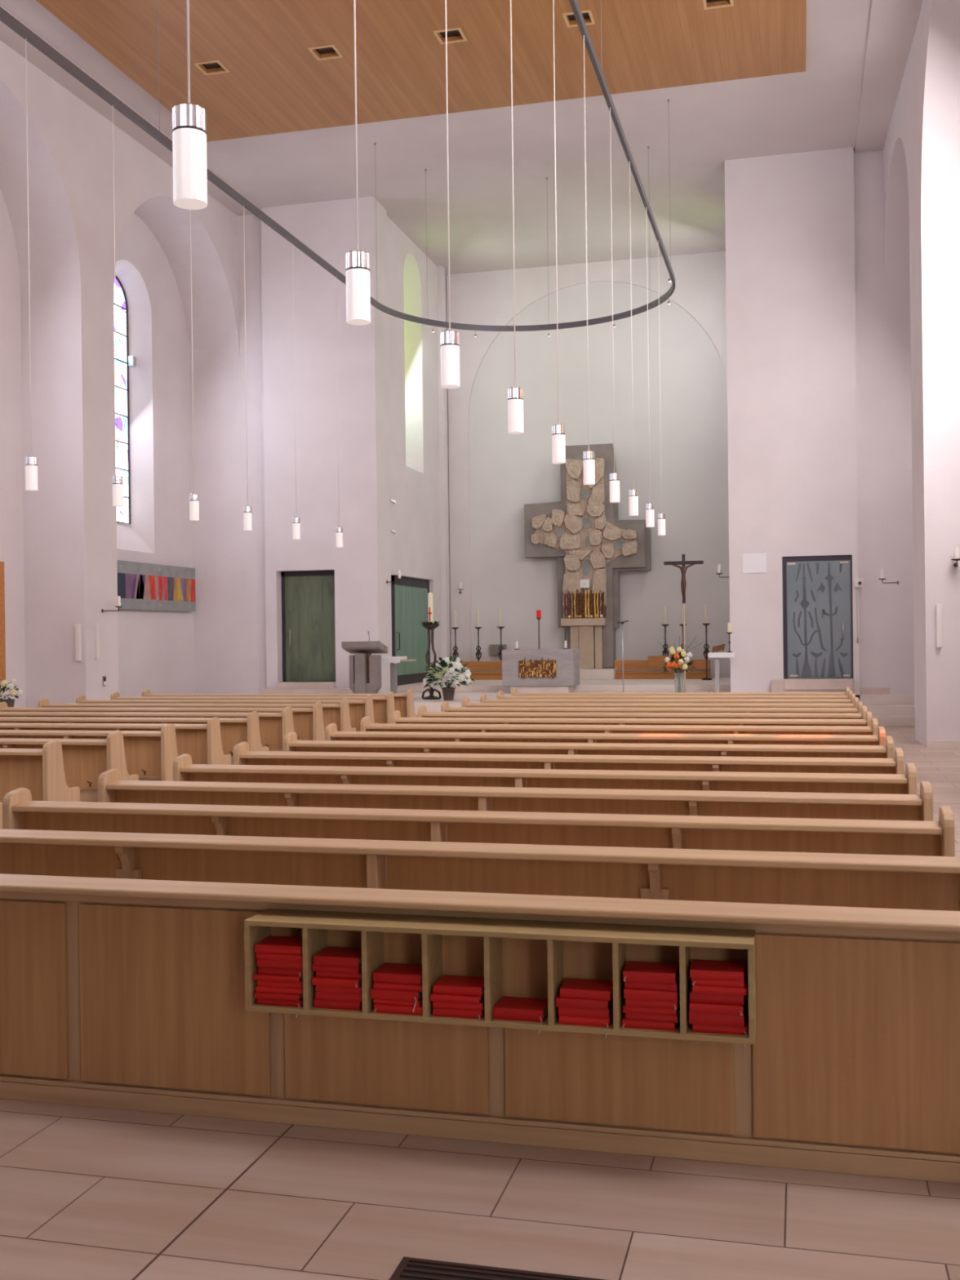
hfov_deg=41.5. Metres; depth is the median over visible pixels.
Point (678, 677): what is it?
flower vase
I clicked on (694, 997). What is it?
book
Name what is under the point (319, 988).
book
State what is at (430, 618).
candle
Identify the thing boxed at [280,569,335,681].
door
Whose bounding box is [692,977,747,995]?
book
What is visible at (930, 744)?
baseboard
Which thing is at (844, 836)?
pew
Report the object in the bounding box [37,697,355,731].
pew
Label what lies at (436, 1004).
book
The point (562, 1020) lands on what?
book
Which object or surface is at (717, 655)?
table
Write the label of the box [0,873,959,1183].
pew
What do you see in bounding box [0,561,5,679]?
relief
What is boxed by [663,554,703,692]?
crucifix
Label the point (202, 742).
pew
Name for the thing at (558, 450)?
pendant lamp
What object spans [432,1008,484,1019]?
book
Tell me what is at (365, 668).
lectern
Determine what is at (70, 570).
wall
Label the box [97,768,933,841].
pew
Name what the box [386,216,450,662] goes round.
wall
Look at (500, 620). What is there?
candle
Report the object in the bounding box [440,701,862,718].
pew
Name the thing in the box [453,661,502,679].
bench
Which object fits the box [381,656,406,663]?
table cloth
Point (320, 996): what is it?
book
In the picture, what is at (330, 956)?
book
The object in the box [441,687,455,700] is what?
pot
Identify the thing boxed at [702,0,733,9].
ceiling spotlight
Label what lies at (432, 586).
trim
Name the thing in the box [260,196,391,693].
wall
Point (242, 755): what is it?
pew
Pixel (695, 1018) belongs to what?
book
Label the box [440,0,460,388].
pendant lamp
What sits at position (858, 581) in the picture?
alarm box
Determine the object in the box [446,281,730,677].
wall
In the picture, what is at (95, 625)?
speaker
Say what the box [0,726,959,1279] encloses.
floor
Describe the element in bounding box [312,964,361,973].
book
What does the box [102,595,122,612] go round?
candle
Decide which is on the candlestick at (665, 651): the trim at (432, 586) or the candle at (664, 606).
the candle at (664, 606)
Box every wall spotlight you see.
[390,498,395,504]
[390,528,395,534]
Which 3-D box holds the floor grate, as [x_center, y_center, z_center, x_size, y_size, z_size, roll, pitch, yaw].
[0.431,1.634,2.892,1.460,0.006,0.600,-1,0,14]
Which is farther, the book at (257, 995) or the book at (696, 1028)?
the book at (257, 995)
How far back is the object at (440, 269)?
29.87 m
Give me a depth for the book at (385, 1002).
4.04 m
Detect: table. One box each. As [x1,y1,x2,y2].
[390,659,416,693]
[707,652,735,692]
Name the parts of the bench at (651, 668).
board, backrest, raised backrest, armrest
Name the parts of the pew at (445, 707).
panel, panel, panel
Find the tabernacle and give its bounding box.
[560,588,606,626]
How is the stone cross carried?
on the platform
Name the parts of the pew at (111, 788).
panel, panel, panel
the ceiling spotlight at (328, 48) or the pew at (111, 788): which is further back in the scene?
the ceiling spotlight at (328, 48)
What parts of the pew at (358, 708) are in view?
panel, panel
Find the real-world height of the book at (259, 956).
0.020 m
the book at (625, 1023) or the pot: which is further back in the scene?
the pot
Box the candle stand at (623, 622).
[617,620,628,692]
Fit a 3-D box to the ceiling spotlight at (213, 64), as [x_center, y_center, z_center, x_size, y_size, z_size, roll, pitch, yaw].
[-4.052,-8.684,19.133,0.400,0.090,0.400,-1,0,14]
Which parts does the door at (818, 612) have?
handle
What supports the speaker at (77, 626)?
attached to the wall at (70, 570)
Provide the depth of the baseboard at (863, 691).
22.93 m
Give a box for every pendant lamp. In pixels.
[25,38,38,490]
[112,105,123,506]
[172,0,207,209]
[189,209,199,520]
[243,205,252,530]
[292,243,300,539]
[335,276,342,547]
[345,0,370,324]
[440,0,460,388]
[507,0,524,434]
[551,0,565,463]
[582,35,595,484]
[608,107,619,502]
[628,160,638,515]
[645,207,653,527]
[657,240,665,535]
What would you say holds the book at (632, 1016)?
on the book at (625, 1023)
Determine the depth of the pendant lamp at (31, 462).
12.27 m
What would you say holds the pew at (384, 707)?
on the floor
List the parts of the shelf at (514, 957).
panel, panel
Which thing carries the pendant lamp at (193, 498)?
hanging from the rail
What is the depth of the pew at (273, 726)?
14.16 m
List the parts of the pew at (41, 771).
panel, panel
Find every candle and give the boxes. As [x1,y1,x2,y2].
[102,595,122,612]
[116,595,120,605]
[386,569,402,583]
[420,592,441,699]
[427,592,433,622]
[453,609,456,626]
[458,582,462,593]
[477,608,479,626]
[499,608,502,626]
[514,640,519,649]
[563,640,568,648]
[664,605,666,624]
[705,604,706,623]
[715,564,728,577]
[717,564,720,573]
[727,622,731,632]
[878,568,898,584]
[880,568,884,578]
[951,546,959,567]
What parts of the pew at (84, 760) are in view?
panel, seat rail, panel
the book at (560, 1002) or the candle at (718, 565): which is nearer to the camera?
the book at (560, 1002)
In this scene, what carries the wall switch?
attached to the wall at (70, 570)
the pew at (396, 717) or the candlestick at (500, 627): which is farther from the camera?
the candlestick at (500, 627)
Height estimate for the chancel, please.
0.520 m
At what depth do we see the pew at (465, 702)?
14.78 m
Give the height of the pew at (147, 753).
0.900 m
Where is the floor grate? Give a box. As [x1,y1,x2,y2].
[389,1256,605,1279]
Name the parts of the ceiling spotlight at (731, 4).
lamp glass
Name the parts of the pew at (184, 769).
panel, panel, panel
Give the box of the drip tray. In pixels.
[422,625,439,630]
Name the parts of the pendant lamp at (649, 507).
cord, lamp shade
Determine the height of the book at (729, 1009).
0.026 m
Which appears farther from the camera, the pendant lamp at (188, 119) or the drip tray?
the drip tray
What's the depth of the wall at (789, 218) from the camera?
23.16 m
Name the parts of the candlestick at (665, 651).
stem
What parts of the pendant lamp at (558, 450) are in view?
cord, lamp shade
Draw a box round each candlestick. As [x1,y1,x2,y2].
[452,609,458,657]
[474,608,481,661]
[497,608,504,661]
[661,605,669,655]
[679,605,686,653]
[702,604,711,679]
[726,622,732,652]
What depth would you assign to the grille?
24.87 m
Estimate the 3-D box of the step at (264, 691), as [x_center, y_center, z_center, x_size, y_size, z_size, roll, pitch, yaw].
[-3.213,1.033,25.243,2.350,0.140,0.350,-1,0,14]
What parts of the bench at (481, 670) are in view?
board, backrest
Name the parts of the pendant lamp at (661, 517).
cord, lamp shade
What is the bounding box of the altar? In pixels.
[502,648,579,693]
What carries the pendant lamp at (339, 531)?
hanging from the rail
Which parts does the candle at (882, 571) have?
arm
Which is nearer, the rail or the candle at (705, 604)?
the rail
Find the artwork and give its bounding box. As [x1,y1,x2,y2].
[116,560,195,611]
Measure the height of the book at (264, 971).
0.026 m
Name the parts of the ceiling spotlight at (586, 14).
lamp glass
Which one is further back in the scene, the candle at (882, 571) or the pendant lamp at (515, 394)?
the candle at (882, 571)
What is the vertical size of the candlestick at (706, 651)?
1.650 m
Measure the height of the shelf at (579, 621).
0.170 m
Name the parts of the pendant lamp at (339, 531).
cord, lamp shade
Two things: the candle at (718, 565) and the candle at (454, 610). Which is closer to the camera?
the candle at (718, 565)
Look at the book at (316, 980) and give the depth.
4.08 m
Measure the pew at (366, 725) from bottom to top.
0.914 m
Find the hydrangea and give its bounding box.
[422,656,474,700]
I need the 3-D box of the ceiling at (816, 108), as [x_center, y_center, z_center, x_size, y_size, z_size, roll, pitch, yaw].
[-1.621,-8.964,12.739,17.200,0.400,36.400,-1,0,14]
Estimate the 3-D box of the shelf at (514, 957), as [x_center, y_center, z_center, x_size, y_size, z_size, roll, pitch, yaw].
[0.043,1.056,4.031,1.630,0.297,0.185,-1,0,14]
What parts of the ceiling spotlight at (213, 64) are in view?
lamp glass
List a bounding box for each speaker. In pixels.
[75,623,81,661]
[93,623,99,659]
[935,604,942,647]
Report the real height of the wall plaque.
0.260 m
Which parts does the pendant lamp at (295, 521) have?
cord, lamp shade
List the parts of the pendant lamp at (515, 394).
cord, lamp shade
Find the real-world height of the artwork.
0.890 m
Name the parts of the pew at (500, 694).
panel, panel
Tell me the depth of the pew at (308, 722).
15.09 m
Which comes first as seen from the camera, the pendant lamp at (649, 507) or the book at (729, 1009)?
the book at (729, 1009)
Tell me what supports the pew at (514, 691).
on the floor
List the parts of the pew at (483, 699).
panel, panel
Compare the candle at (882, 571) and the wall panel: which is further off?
the wall panel
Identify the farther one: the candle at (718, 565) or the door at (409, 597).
the door at (409, 597)
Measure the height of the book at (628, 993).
0.028 m
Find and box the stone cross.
[524,443,651,667]
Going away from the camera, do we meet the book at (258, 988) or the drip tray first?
the book at (258, 988)
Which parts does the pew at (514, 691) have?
panel, panel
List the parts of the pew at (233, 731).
panel, panel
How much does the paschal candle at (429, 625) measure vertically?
1.950 m
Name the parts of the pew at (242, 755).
panel, panel, panel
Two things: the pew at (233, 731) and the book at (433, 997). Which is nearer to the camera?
the book at (433, 997)
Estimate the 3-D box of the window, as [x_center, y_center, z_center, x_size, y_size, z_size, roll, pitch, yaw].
[-6.882,-4.599,23.948,0.202,4.744,1.204,-1,0,14]
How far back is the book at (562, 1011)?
3.89 m
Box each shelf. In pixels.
[244,908,756,1044]
[560,617,606,626]
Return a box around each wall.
[0,40,243,706]
[0,189,194,706]
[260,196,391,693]
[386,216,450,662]
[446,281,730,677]
[724,146,859,701]
[882,0,959,746]
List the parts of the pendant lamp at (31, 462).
cord, lamp shade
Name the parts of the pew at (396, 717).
panel, panel, panel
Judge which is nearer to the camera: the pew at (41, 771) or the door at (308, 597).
the pew at (41, 771)
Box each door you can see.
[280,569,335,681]
[391,574,430,685]
[782,555,853,679]
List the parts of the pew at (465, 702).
panel, panel, panel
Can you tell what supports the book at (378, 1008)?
on the shelf at (514, 957)
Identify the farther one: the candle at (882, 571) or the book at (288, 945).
the candle at (882, 571)
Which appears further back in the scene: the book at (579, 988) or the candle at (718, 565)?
the candle at (718, 565)
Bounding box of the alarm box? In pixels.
[854,577,862,643]
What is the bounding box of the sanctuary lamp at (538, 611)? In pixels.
[536,609,541,648]
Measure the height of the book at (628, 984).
0.025 m
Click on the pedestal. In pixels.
(588, 639)
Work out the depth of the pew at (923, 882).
5.04 m
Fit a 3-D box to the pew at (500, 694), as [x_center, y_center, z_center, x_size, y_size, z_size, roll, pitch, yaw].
[2.521,1.119,16.750,4.615,0.914,0.460,-1,0,14]
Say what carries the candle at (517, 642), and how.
on the altar
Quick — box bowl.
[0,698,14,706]
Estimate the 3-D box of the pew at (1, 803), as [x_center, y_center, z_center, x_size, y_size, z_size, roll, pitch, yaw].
[-5.500,1.242,9.395,4.295,0.900,0.460,-1,0,14]
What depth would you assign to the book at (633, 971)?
3.85 m
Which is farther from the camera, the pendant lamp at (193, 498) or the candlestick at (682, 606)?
the candlestick at (682, 606)
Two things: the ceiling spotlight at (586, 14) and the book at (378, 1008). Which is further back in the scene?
the ceiling spotlight at (586, 14)
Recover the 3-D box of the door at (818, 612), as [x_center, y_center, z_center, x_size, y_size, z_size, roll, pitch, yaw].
[6.155,-0.415,23.093,1.230,2.240,0.101,-1,0,14]
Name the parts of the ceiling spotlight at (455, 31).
lamp glass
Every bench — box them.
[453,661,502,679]
[614,655,711,679]
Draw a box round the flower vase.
[657,635,701,692]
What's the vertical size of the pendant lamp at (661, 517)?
4.374 m
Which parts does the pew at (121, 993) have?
panel, panel, panel, rail, rail, panel, panel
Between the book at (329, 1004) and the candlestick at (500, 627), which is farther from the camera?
the candlestick at (500, 627)
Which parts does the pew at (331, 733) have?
panel, panel, panel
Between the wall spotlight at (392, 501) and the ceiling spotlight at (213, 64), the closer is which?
the ceiling spotlight at (213, 64)
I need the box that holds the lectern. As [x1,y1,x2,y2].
[341,631,387,693]
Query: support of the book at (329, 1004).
on the shelf at (514, 957)
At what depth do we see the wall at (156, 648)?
24.60 m
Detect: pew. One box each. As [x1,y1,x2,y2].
[0,702,324,751]
[0,706,301,759]
[0,711,268,790]
[0,716,231,777]
[0,723,177,781]
[0,731,138,801]
[0,740,79,801]
[0,802,2,829]
[0,828,959,911]
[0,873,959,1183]
[2,787,955,877]
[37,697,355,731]
[75,694,374,731]
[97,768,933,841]
[110,691,395,723]
[142,688,417,717]
[172,753,916,811]
[232,742,904,787]
[283,731,893,768]
[324,723,885,755]
[360,715,878,742]
[391,710,872,726]
[417,705,866,724]
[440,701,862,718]
[462,697,858,707]
[480,693,855,702]
[496,689,852,699]
[511,687,849,695]
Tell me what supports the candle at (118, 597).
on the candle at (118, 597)
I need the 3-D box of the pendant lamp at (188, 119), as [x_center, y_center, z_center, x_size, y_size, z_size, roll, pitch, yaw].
[-1.006,-3.662,4.278,0.114,4.374,0.114,-1,0,14]
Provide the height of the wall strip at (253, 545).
10.400 m
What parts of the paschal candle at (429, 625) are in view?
stem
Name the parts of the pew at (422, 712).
panel, panel, panel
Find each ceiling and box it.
[0,0,871,275]
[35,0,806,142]
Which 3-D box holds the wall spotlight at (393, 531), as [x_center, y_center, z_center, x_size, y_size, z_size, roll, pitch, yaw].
[-1.825,-2.229,26.098,0.153,0.111,0.135,-1,0,-42]
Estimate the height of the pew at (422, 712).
0.914 m
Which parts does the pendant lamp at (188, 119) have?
cord, lamp shade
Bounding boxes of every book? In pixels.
[253,972,302,982]
[253,991,302,1000]
[254,935,302,955]
[255,985,302,995]
[256,953,302,961]
[256,959,302,968]
[256,998,302,1017]
[257,966,302,977]
[257,979,302,988]
[311,975,361,987]
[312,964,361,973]
[313,946,361,967]
[313,998,362,1010]
[315,971,361,979]
[315,985,361,994]
[315,991,362,1002]
[370,986,422,1012]
[373,962,422,985]
[373,982,422,991]
[373,997,422,1006]
[373,1004,422,1015]
[430,991,484,1003]
[432,974,484,995]
[432,998,484,1010]
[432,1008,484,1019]
[493,995,547,1033]
[555,992,613,1009]
[558,1000,613,1018]
[559,1011,613,1038]
[560,977,613,1000]
[622,960,678,983]
[622,1002,679,1016]
[622,1013,677,1031]
[623,984,679,1001]
[625,973,679,991]
[625,993,679,1009]
[625,1007,679,1022]
[688,995,745,1015]
[688,1005,745,1026]
[689,959,745,981]
[689,984,744,1004]
[692,969,746,987]
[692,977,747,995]
[692,1014,748,1047]
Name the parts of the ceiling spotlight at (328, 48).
lamp glass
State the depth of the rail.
16.41 m
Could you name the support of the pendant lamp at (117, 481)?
hanging from the rail
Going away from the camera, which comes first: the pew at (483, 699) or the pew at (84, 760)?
the pew at (84, 760)
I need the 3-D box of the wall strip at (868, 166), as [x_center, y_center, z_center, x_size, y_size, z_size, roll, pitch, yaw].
[7.787,-3.705,23.126,1.780,10.400,0.700,-1,0,14]
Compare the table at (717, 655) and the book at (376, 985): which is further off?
the table at (717, 655)
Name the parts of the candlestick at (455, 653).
stem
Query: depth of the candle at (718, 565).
23.89 m
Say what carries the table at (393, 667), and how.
on the chancel
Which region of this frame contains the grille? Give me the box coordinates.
[519,660,555,677]
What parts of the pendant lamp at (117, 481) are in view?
cord, lamp shade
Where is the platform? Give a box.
[397,667,730,691]
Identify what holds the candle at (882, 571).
attached to the wall at (921, 151)
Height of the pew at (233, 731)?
0.900 m
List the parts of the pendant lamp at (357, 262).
cord, lamp shade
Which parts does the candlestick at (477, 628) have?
stem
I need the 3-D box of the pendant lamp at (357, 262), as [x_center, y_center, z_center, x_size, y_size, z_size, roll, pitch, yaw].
[-0.594,-3.671,5.906,0.114,4.374,0.114,-1,0,14]
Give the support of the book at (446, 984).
on the book at (433, 997)
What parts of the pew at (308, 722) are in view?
panel, panel, seat rail, panel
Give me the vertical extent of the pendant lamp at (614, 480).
4.374 m
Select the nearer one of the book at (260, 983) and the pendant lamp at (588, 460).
the book at (260, 983)
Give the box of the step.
[771,678,853,693]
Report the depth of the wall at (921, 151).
17.98 m
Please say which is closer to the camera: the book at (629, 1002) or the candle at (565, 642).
the book at (629, 1002)
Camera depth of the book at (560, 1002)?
3.89 m
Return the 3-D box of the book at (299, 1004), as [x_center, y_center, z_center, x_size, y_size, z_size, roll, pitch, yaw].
[-0.644,1.199,4.186,0.156,0.047,0.153,-1,0,15]
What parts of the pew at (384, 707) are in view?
panel, panel, panel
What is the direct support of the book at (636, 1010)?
on the book at (632, 1016)
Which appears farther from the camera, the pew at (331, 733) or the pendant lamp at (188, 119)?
the pew at (331, 733)
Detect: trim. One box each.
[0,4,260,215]
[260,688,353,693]
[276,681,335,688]
[391,571,435,666]
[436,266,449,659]
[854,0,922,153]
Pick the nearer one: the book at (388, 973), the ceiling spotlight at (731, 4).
the book at (388, 973)
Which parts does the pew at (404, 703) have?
panel, panel, panel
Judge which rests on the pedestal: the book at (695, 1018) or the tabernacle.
the tabernacle
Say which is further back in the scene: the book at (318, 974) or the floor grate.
the book at (318, 974)
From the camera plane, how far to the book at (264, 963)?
4.13 m
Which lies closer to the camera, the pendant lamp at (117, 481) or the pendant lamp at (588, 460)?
the pendant lamp at (588, 460)
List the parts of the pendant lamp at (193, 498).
cord, lamp shade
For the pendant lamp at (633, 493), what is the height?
4.374 m
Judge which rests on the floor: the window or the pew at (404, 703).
the pew at (404, 703)
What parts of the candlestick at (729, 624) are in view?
stem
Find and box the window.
[113,275,136,524]
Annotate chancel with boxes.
[397,691,915,726]
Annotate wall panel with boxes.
[742,553,766,573]
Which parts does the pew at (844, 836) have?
panel, panel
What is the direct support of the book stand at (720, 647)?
on the table at (717, 655)
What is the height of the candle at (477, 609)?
0.424 m
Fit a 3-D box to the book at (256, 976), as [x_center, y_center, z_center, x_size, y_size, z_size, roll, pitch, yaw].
[-0.649,1.105,4.194,0.159,0.017,0.130,-1,0,14]
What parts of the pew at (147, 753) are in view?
panel, seat rail, panel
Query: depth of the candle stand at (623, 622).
23.46 m
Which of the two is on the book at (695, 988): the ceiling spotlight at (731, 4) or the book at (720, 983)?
the book at (720, 983)
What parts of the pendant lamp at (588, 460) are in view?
cord, lamp shade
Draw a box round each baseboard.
[859,687,889,694]
[926,740,959,747]
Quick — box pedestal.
[570,625,603,668]
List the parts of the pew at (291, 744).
panel, panel, panel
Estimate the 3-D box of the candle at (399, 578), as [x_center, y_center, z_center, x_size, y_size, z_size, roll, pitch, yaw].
[-1.743,-1.283,25.720,0.341,0.275,0.119,-1,0,-17]
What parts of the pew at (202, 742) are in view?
panel, panel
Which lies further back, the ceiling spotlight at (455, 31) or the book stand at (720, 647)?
the book stand at (720, 647)
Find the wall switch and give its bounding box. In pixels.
[102,675,106,686]
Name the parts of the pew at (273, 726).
panel, panel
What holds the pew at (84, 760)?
on the floor
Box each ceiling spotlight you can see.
[193,60,230,75]
[307,44,342,60]
[433,27,466,44]
[562,9,595,27]
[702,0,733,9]
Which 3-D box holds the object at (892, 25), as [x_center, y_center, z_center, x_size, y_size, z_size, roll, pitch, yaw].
[4.355,-8.805,11.948,0.670,0.060,22.600,-1,0,14]
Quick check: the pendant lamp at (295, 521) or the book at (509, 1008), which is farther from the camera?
the pendant lamp at (295, 521)
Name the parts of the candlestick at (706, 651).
stem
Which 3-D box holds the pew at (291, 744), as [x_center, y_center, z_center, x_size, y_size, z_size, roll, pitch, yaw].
[0.733,1.164,9.693,4.615,0.904,0.460,-1,0,14]
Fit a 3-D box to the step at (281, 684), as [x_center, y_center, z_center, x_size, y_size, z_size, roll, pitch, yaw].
[-3.445,0.905,25.677,1.230,0.120,0.520,-1,0,14]
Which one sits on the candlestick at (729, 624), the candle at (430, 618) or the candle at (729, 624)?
the candle at (729, 624)
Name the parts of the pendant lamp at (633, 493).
cord, lamp shade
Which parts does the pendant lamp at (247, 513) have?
cord, lamp shade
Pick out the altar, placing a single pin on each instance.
(526, 670)
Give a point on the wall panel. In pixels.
(751, 562)
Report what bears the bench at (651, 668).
on the platform
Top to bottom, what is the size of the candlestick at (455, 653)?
1.650 m
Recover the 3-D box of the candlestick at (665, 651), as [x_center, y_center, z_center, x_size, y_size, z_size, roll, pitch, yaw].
[4.239,0.048,28.946,0.220,1.650,0.214,-1,0,14]
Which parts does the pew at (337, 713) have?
panel, panel, panel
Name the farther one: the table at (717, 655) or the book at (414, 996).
the table at (717, 655)
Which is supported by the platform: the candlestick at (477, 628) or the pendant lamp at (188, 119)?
the candlestick at (477, 628)
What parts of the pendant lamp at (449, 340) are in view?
cord, lamp shade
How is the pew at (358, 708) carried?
on the floor
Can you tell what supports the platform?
on the chancel
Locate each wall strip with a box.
[237,214,266,693]
[853,150,888,687]
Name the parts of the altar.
inset panel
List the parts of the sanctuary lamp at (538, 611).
red glass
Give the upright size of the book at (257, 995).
0.020 m
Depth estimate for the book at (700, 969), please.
3.80 m
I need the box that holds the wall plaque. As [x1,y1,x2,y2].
[489,644,506,655]
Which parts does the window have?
pane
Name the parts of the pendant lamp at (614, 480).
cord, lamp shade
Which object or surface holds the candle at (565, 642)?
on the altar
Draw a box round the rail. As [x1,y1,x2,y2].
[0,0,675,337]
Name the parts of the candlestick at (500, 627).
stem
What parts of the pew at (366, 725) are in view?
panel, panel, panel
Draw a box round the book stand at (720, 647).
[711,644,724,652]
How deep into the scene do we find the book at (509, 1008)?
3.96 m
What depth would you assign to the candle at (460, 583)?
30.27 m

